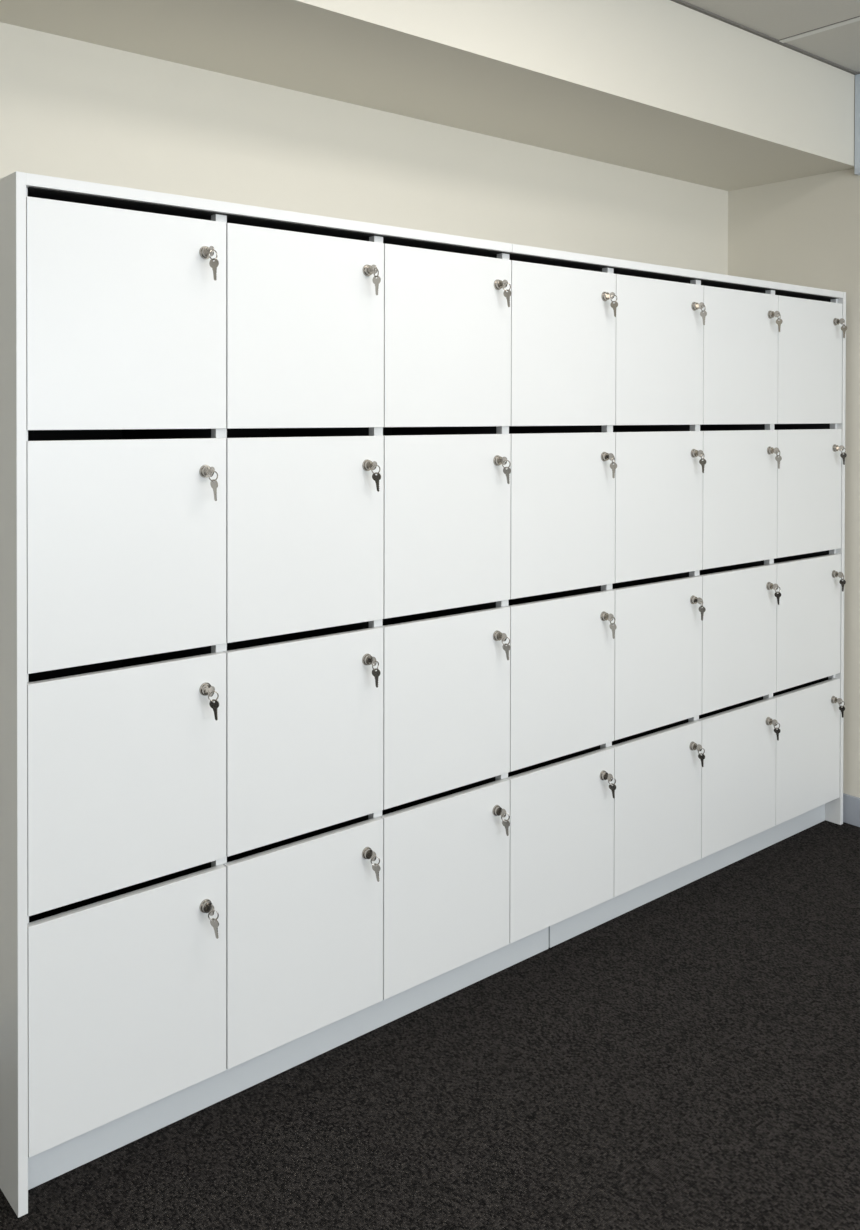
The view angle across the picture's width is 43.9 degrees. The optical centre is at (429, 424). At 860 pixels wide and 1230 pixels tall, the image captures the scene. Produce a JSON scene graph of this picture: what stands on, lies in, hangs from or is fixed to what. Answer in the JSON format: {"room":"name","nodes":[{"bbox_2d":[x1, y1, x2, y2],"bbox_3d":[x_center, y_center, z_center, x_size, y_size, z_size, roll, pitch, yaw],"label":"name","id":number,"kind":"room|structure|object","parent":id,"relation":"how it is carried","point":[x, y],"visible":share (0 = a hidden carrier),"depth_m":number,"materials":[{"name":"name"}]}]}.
{"room":"locker room","nodes":[
{"label":"locker room","id":0,"kind":"room"},
{"bbox_2d":[0,22,727,274],"bbox_3d":[-1.353,0.053,2.103,6.680,2.733,0.100,0,1,-40],"label":"wall","id":1,"kind":"structure","parent":0,"point":[73,109],"depth_m":2.90,"materials":[{"name":"beige paint"}]},
{"bbox_2d":[0,820,859,1229],"bbox_3d":[0.449,1.495,-0.023,6.680,0.100,5.700,0,1,-40],"label":"floor","id":2,"kind":"structure","parent":0,"point":[688,1058],"depth_m":2.22,"materials":[{"name":"carpet"}]},
{"bbox_2d":[0,171,27,1217],"bbox_3d":[-0.886,0.484,2.095,0.018,1.874,0.483,0,1,-40],"label":"panel","id":3,"kind":"object","parent":2,"relation":"on","point":[13,459],"visible":1,"depth_m":1.92,"materials":[{"name":"white laminate"}]},
{"bbox_2d":[28,804,824,1189],"bbox_3d":[0.316,1.364,2.891,2.835,0.102,0.020,0,1,-40],"label":"kickboard","id":4,"kind":"object","parent":2,"relation":"on","point":[49,1164],"visible":0.41,"depth_m":2.48,"materials":[{"name":"laminate"}]},
{"bbox_2d":[26,187,838,922],"bbox_3d":[0.202,0.439,3.018,2.835,1.754,0.472,0,1,-40],"label":"locker slots","id":5,"kind":"object","parent":4,"relation":"on","point":[31,435],"visible":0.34,"depth_m":2.71,"materials":[{"name":"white laminate"}]},
{"bbox_2d":[26,438,225,673],"bbox_3d":[-0.575,0.238,2.054,0.402,0.419,0.018,0,1,-40],"label":"door","id":6,"kind":"structure","parent":5,"relation":"attached to","point":[126,538],"depth_m":2.03,"materials":[{"name":"white laminate"}]},
{"bbox_2d":[199,465,217,500],"bbox_3d":[-0.441,0.116,2.132,0.027,0.072,0.052,0,1,-40],"label":"lock","id":7,"kind":"object","parent":6,"relation":"attached to","point":[205,471],"visible":1,"depth_m":2.12,"materials":[{"name":"silver metal"}]},
{"bbox_2d":[26,196,225,429],"bbox_3d":[-0.574,-0.201,2.049,0.402,0.419,0.018,0,1,-40],"label":"door","id":8,"kind":"structure","parent":5,"relation":"attached to","point":[126,316],"depth_m":2.03,"materials":[{"name":"white laminate"}]},
{"bbox_2d":[199,246,218,280],"bbox_3d":[-0.440,-0.323,2.127,0.027,0.072,0.051,0,1,-40],"label":"lock","id":9,"kind":"object","parent":8,"relation":"attached to","point":[205,252],"visible":1,"depth_m":2.12,"materials":[{"name":"silver metal"}]},
{"bbox_2d":[27,864,225,1157],"bbox_3d":[-0.577,1.115,2.063,0.402,0.419,0.018,0,1,-40],"label":"door","id":10,"kind":"structure","parent":5,"relation":"attached to","point":[127,991],"depth_m":2.04,"materials":[{"name":"white laminate"}]},
{"bbox_2d":[199,899,218,938],"bbox_3d":[-0.443,0.993,2.141,0.027,0.071,0.051,0,1,-40],"label":"lock","id":11,"kind":"object","parent":10,"relation":"attached to","point":[206,906],"visible":1,"depth_m":2.13,"materials":[{"name":"silver metal"}]},
{"bbox_2d":[27,652,225,915],"bbox_3d":[-0.576,0.676,2.058,0.402,0.419,0.018,0,1,-40],"label":"door","id":12,"kind":"structure","parent":5,"relation":"attached to","point":[126,766],"depth_m":2.04,"materials":[{"name":"white laminate"}]},
{"bbox_2d":[199,682,218,719],"bbox_3d":[-0.442,0.554,2.137,0.027,0.072,0.050,0,1,-40],"label":"lock","id":13,"kind":"object","parent":12,"relation":"attached to","point":[205,689],"visible":1,"depth_m":2.13,"materials":[{"name":"silver metal"}]},
{"bbox_2d":[223,817,382,1068],"bbox_3d":[-0.267,1.113,2.324,0.402,0.419,0.018,0,1,-40],"label":"door","id":14,"kind":"structure","parent":5,"relation":"attached to","point":[304,918],"depth_m":2.30,"materials":[{"name":"white laminate"}]},
{"bbox_2d":[362,847,379,881],"bbox_3d":[-0.133,0.991,2.402,0.027,0.071,0.051,0,1,-40],"label":"lock","id":15,"kind":"object","parent":14,"relation":"attached to","point":[367,853],"visible":1,"depth_m":2.40,"materials":[{"name":"silver metal"}]},
{"bbox_2d":[223,626,382,856],"bbox_3d":[-0.266,0.674,2.319,0.402,0.419,0.018,0,1,-40],"label":"door","id":16,"kind":"structure","parent":5,"relation":"attached to","point":[304,717],"depth_m":2.30,"materials":[{"name":"white laminate"}]},
{"bbox_2d":[362,653,380,687],"bbox_3d":[-0.132,0.552,2.397,0.027,0.072,0.051,0,1,-40],"label":"lock","id":17,"kind":"object","parent":16,"relation":"attached to","point":[367,659],"visible":1,"depth_m":2.39,"materials":[{"name":"silver metal"}]},
{"bbox_2d":[226,436,383,642],"bbox_3d":[-0.265,0.236,2.315,0.402,0.419,0.018,0,1,-40],"label":"door","id":18,"kind":"structure","parent":5,"relation":"attached to","point":[305,517],"depth_m":2.29,"materials":[{"name":"white laminate"}]},
{"bbox_2d":[362,459,380,491],"bbox_3d":[-0.132,0.114,2.393,0.027,0.072,0.050,0,1,-40],"label":"lock","id":19,"kind":"object","parent":18,"relation":"attached to","point":[367,465],"visible":1,"depth_m":2.38,"materials":[{"name":"silver metal"}]},
{"bbox_2d":[226,223,383,428],"bbox_3d":[-0.265,-0.203,2.310,0.402,0.419,0.018,0,1,-40],"label":"door","id":20,"kind":"structure","parent":5,"relation":"attached to","point":[305,322],"depth_m":2.29,"materials":[{"name":"white laminate"}]},
{"bbox_2d":[363,264,380,294],"bbox_3d":[-0.130,-0.325,2.388,0.027,0.072,0.051,0,1,-40],"label":"lock","id":21,"kind":"object","parent":20,"relation":"attached to","point":[368,270],"visible":1,"depth_m":2.38,"materials":[{"name":"silver metal"}]},
{"bbox_2d":[26,173,842,297],"bbox_3d":[0.207,-0.449,3.006,2.837,0.022,0.482,0,1,-40],"label":"panel","id":22,"kind":"object","parent":5,"relation":"on","point":[32,180],"visible":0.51,"depth_m":2.40,"materials":[{"name":"white laminate"}]},
{"bbox_2d":[380,778,509,999],"bbox_3d":[0.043,1.111,2.585,0.402,0.419,0.018,0,1,-40],"label":"door","id":23,"kind":"structure","parent":5,"relation":"attached to","point":[446,859],"depth_m":2.56,"materials":[{"name":"white laminate"}]},
{"bbox_2d":[492,805,509,835],"bbox_3d":[0.177,0.989,2.663,0.027,0.071,0.051,0,1,-40],"label":"lock","id":24,"kind":"object","parent":23,"relation":"attached to","point":[497,810],"visible":1,"depth_m":2.66,"materials":[{"name":"silver metal"}]},
{"bbox_2d":[380,606,509,809],"bbox_3d":[0.043,0.672,2.580,0.402,0.419,0.018,0,1,-40],"label":"door","id":25,"kind":"structure","parent":5,"relation":"attached to","point":[446,679],"depth_m":2.56,"materials":[{"name":"white laminate"}]},
{"bbox_2d":[493,630,510,659],"bbox_3d":[0.178,0.550,2.658,0.027,0.071,0.051,0,1,-40],"label":"lock","id":26,"kind":"object","parent":25,"relation":"attached to","point":[497,635],"visible":1,"depth_m":2.65,"materials":[{"name":"silver metal"}]},
{"bbox_2d":[383,434,510,618],"bbox_3d":[0.044,0.234,2.576,0.402,0.419,0.018,0,1,-40],"label":"door","id":27,"kind":"structure","parent":5,"relation":"attached to","point":[447,504],"depth_m":2.56,"materials":[{"name":"white laminate"}]},
{"bbox_2d":[493,455,510,483],"bbox_3d":[0.178,0.112,2.654,0.027,0.071,0.051,0,1,-40],"label":"lock","id":28,"kind":"object","parent":27,"relation":"attached to","point":[498,460],"visible":1,"depth_m":2.65,"materials":[{"name":"silver metal"}]},
{"bbox_2d":[384,244,510,426],"bbox_3d":[0.045,-0.205,2.571,0.402,0.419,0.018,0,1,-40],"label":"door","id":29,"kind":"structure","parent":5,"relation":"attached to","point":[447,327],"depth_m":2.55,"materials":[{"name":"white laminate"}]},
{"bbox_2d":[494,279,510,306],"bbox_3d":[0.179,-0.327,2.649,0.027,0.071,0.051,0,1,-40],"label":"lock","id":30,"kind":"object","parent":29,"relation":"attached to","point":[498,284],"visible":1,"depth_m":2.64,"materials":[{"name":"silver metal"}]},
{"bbox_2d":[506,746,613,943],"bbox_3d":[0.352,1.109,2.846,0.402,0.419,0.018,0,1,-40],"label":"door","id":31,"kind":"structure","parent":5,"relation":"attached to","point":[562,812],"depth_m":2.83,"materials":[{"name":"white laminate"}]},
{"bbox_2d":[600,770,615,797],"bbox_3d":[0.486,0.987,2.924,0.027,0.071,0.051,0,1,-40],"label":"lock","id":32,"kind":"object","parent":31,"relation":"attached to","point":[604,775],"visible":1,"depth_m":2.92,"materials":[{"name":"silver metal"}]},
{"bbox_2d":[507,590,614,771],"bbox_3d":[0.353,0.670,2.841,0.402,0.419,0.018,0,1,-40],"label":"door","id":33,"kind":"structure","parent":5,"relation":"attached to","point":[562,652],"depth_m":2.82,"materials":[{"name":"white laminate"}]},
{"bbox_2d":[600,611,616,638],"bbox_3d":[0.487,0.548,2.919,0.027,0.072,0.052,0,1,-40],"label":"lock","id":34,"kind":"object","parent":33,"relation":"attached to","point":[604,616],"visible":1,"depth_m":2.91,"materials":[{"name":"silver metal"}]},
{"bbox_2d":[510,432,614,598],"bbox_3d":[0.354,0.231,2.837,0.402,0.419,0.018,0,1,-40],"label":"door","id":35,"kind":"structure","parent":5,"relation":"attached to","point":[562,513],"depth_m":2.82,"materials":[{"name":"white laminate"}]},
{"bbox_2d":[601,452,616,477],"bbox_3d":[0.488,0.110,2.915,0.027,0.072,0.051,0,1,-40],"label":"lock","id":36,"kind":"object","parent":35,"relation":"attached to","point":[605,456],"visible":1,"depth_m":2.91,"materials":[{"name":"silver metal"}]},
{"bbox_2d":[511,260,615,425],"bbox_3d":[0.355,-0.207,2.832,0.402,0.419,0.018,0,1,-40],"label":"door","id":37,"kind":"structure","parent":5,"relation":"attached to","point":[563,332],"depth_m":2.81,"materials":[{"name":"white laminate"}]},
{"bbox_2d":[601,292,617,316],"bbox_3d":[0.489,-0.329,2.911,0.027,0.072,0.050,0,1,-40],"label":"lock","id":38,"kind":"object","parent":37,"relation":"attached to","point":[605,296],"visible":1,"depth_m":2.90,"materials":[{"name":"silver metal"}]},
{"bbox_2d":[610,720,701,896],"bbox_3d":[0.662,1.106,3.107,0.402,0.419,0.018,0,1,-40],"label":"door","id":39,"kind":"structure","parent":5,"relation":"attached to","point":[657,800],"depth_m":3.09,"materials":[{"name":"white laminate"}]},
{"bbox_2d":[689,741,704,766],"bbox_3d":[0.796,0.985,3.185,0.027,0.071,0.051,0,1,-40],"label":"lock","id":40,"kind":"object","parent":39,"relation":"attached to","point":[693,746],"visible":1,"depth_m":3.18,"materials":[{"name":"silver metal"}]},
{"bbox_2d":[611,576,701,739],"bbox_3d":[0.663,0.668,3.102,0.402,0.419,0.018,0,1,-40],"label":"door","id":41,"kind":"structure","parent":5,"relation":"attached to","point":[658,654],"depth_m":3.08,"materials":[{"name":"white laminate"}]},
{"bbox_2d":[690,595,705,620],"bbox_3d":[0.797,0.546,3.180,0.027,0.072,0.051,0,1,-40],"label":"lock","id":42,"kind":"object","parent":41,"relation":"attached to","point":[693,600],"visible":1,"depth_m":3.17,"materials":[{"name":"silver metal"}]},
{"bbox_2d":[615,431,702,582],"bbox_3d":[0.664,0.229,3.098,0.402,0.419,0.018,0,1,-40],"label":"door","id":43,"kind":"structure","parent":5,"relation":"attached to","point":[659,484],"depth_m":3.08,"materials":[{"name":"white laminate"}]},
{"bbox_2d":[691,449,705,472],"bbox_3d":[0.798,0.108,3.176,0.027,0.072,0.051,0,1,-40],"label":"lock","id":44,"kind":"object","parent":43,"relation":"attached to","point":[694,453],"visible":1,"depth_m":3.17,"materials":[{"name":"silver metal"}]},
{"bbox_2d":[615,274,703,424],"bbox_3d":[0.664,-0.209,3.093,0.402,0.419,0.018,0,1,-40],"label":"door","id":45,"kind":"structure","parent":5,"relation":"attached to","point":[659,379],"depth_m":3.08,"materials":[{"name":"white laminate"}]},
{"bbox_2d":[691,302,706,324],"bbox_3d":[0.799,-0.331,3.171,0.027,0.072,0.052,0,1,-40],"label":"lock","id":46,"kind":"object","parent":45,"relation":"attached to","point":[695,306],"visible":1,"depth_m":3.16,"materials":[{"name":"silver metal"}]},
{"bbox_2d":[698,697,775,858],"bbox_3d":[0.972,1.104,3.368,0.402,0.419,0.018,0,1,-40],"label":"door","id":47,"kind":"structure","parent":5,"relation":"attached to","point":[738,773],"depth_m":3.35,"materials":[{"name":"white laminate"}]},
{"bbox_2d":[766,717,780,739],"bbox_3d":[1.106,0.982,3.446,0.027,0.071,0.051,0,1,-40],"label":"lock","id":48,"kind":"object","parent":47,"relation":"attached to","point":[769,721],"visible":1,"depth_m":3.44,"materials":[{"name":"silver metal"}]},
{"bbox_2d":[698,564,776,713],"bbox_3d":[0.973,0.666,3.363,0.402,0.419,0.018,0,1,-40],"label":"door","id":49,"kind":"structure","parent":5,"relation":"attached to","point":[739,621],"depth_m":3.35,"materials":[{"name":"white laminate"}]},
{"bbox_2d":[766,582,780,604],"bbox_3d":[1.106,0.544,3.442,0.027,0.072,0.050,0,1,-40],"label":"lock","id":50,"kind":"object","parent":49,"relation":"attached to","point":[769,585],"visible":1,"depth_m":3.43,"materials":[{"name":"silver metal"}]},
{"bbox_2d":[702,430,776,569],"bbox_3d":[0.973,0.227,3.359,0.402,0.419,0.018,0,1,-40],"label":"door","id":51,"kind":"structure","parent":5,"relation":"attached to","point":[740,476],"depth_m":3.34,"materials":[{"name":"white laminate"}]},
{"bbox_2d":[767,446,781,468],"bbox_3d":[1.107,0.105,3.437,0.027,0.072,0.052,0,1,-40],"label":"lock","id":52,"kind":"object","parent":51,"relation":"attached to","point":[770,450],"visible":1,"depth_m":3.43,"materials":[{"name":"silver metal"}]},
{"bbox_2d":[703,286,777,424],"bbox_3d":[0.974,-0.211,3.354,0.402,0.419,0.018,0,1,-40],"label":"door","id":53,"kind":"structure","parent":5,"relation":"attached to","point":[740,341],"depth_m":3.34,"materials":[{"name":"white laminate"}]},
{"bbox_2d":[768,311,782,331],"bbox_3d":[1.108,-0.333,3.433,0.027,0.072,0.051,0,1,-40],"label":"lock","id":54,"kind":"object","parent":53,"relation":"attached to","point":[771,314],"visible":1,"depth_m":3.42,"materials":[{"name":"silver metal"}]},
{"bbox_2d":[773,678,839,824],"bbox_3d":[1.281,1.102,3.629,0.402,0.419,0.018,0,1,-40],"label":"door","id":55,"kind":"structure","parent":5,"relation":"attached to","point":[808,744],"depth_m":3.62,"materials":[{"name":"white laminate"}]},
{"bbox_2d":[831,696,844,717],"bbox_3d":[1.415,0.980,3.707,0.027,0.071,0.051,0,1,-40],"label":"lock","id":56,"kind":"object","parent":55,"relation":"attached to","point":[834,699],"visible":1,"depth_m":3.70,"materials":[{"name":"silver metal"}]},
{"bbox_2d":[773,553,840,691],"bbox_3d":[1.282,0.664,3.624,0.402,0.419,0.018,0,1,-40],"label":"door","id":57,"kind":"structure","parent":5,"relation":"attached to","point":[808,609],"depth_m":3.61,"materials":[{"name":"white laminate"}]},
{"bbox_2d":[832,570,845,591],"bbox_3d":[1.416,0.542,3.703,0.027,0.072,0.051,0,1,-40],"label":"lock","id":58,"kind":"object","parent":57,"relation":"attached to","point":[834,573],"visible":1,"depth_m":3.69,"materials":[{"name":"silver metal"}]},
{"bbox_2d":[777,429,841,557],"bbox_3d":[1.283,0.225,3.620,0.402,0.419,0.018,0,1,-40],"label":"door","id":59,"kind":"structure","parent":5,"relation":"attached to","point":[809,473],"depth_m":3.60,"materials":[{"name":"white laminate"}]},
{"bbox_2d":[832,444,846,464],"bbox_3d":[1.417,0.103,3.698,0.027,0.072,0.050,0,1,-40],"label":"lock","id":60,"kind":"object","parent":59,"relation":"attached to","point":[835,447],"visible":1,"depth_m":3.69,"materials":[{"name":"silver metal"}]},
{"bbox_2d":[777,295,841,423],"bbox_3d":[1.284,-0.213,3.615,0.402,0.419,0.018,0,1,-40],"label":"door","id":61,"kind":"structure","parent":5,"relation":"attached to","point":[809,342],"depth_m":3.60,"materials":[{"name":"white laminate"}]},
{"bbox_2d":[833,318,846,337],"bbox_3d":[1.418,-0.335,3.693,0.027,0.072,0.051,0,1,-40],"label":"lock","id":62,"kind":"object","parent":61,"relation":"attached to","point":[836,321],"visible":1,"depth_m":3.69,"materials":[{"name":"silver metal"}]},
{"bbox_2d":[825,292,845,824],"bbox_3d":[1.297,0.469,3.935,0.018,1.874,0.483,0,1,-40],"label":"panel","id":63,"kind":"object","parent":2,"relation":"on","point":[834,808],"visible":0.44,"depth_m":3.75,"materials":[{"name":"white laminate"}]},
{"bbox_2d":[682,0,859,72],"bbox_3d":[0.625,-1.235,-0.254,6.680,0.100,4.970,0,1,-40],"label":"ceiling","id":64,"kind":"structure","parent":0,"point":[777,19],"depth_m":3.22,"materials":[{"name":"tile"}]},
{"bbox_2d":[0,0,854,190],"bbox_3d":[-1.148,-1.099,1.850,6.480,0.422,0.530,0,1,-40],"label":"bulkhead","id":65,"kind":"object","parent":64,"relation":"attached to","point":[667,88],"visible":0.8,"depth_m":2.88,"materials":[{"name":"beige paint"}]},
{"bbox_2d":[671,0,859,74],"bbox_3d":[-0.973,-1.205,1.642,6.480,0.006,0.012,0,1,-40],"label":"trim","id":66,"kind":"structure","parent":65,"relation":"attached to","point":[681,2],"depth_m":3.33,"materials":[{"name":"grey metal"}]},
{"bbox_2d":[779,16,859,42],"bbox_3d":[0.628,-1.183,-0.258,6.480,0.004,4.958,0,1,-40],"label":"grid","id":67,"kind":"object","parent":64,"relation":"attached to","point":[855,19],"depth_m":3.29,"materials":[{"name":"white metal"}]},
{"bbox_2d":[728,168,859,797],"bbox_3d":[2.967,0.062,2.083,0.100,2.733,5.500,0,1,-40],"label":"wall","id":68,"kind":"structure","parent":0,"point":[805,231],"depth_m":3.82,"materials":[{"name":"beige paint"}]},
{"bbox_2d":[843,793,859,826],"bbox_3d":[2.921,1.379,2.060,0.012,0.100,5.500,0,1,-40],"label":"baseboard","id":69,"kind":"structure","parent":68,"relation":"attached to","point":[851,804],"depth_m":3.76,"materials":[{"name":"grey paint"}]},
{"bbox_2d":[854,74,859,175],"bbox_3d":[1.995,-1.038,3.126,0.030,0.346,1.568,0,1,-40],"label":"trim","id":70,"kind":"structure","parent":68,"relation":"attached to","point":[857,77],"depth_m":3.71,"materials":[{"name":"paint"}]}
]}

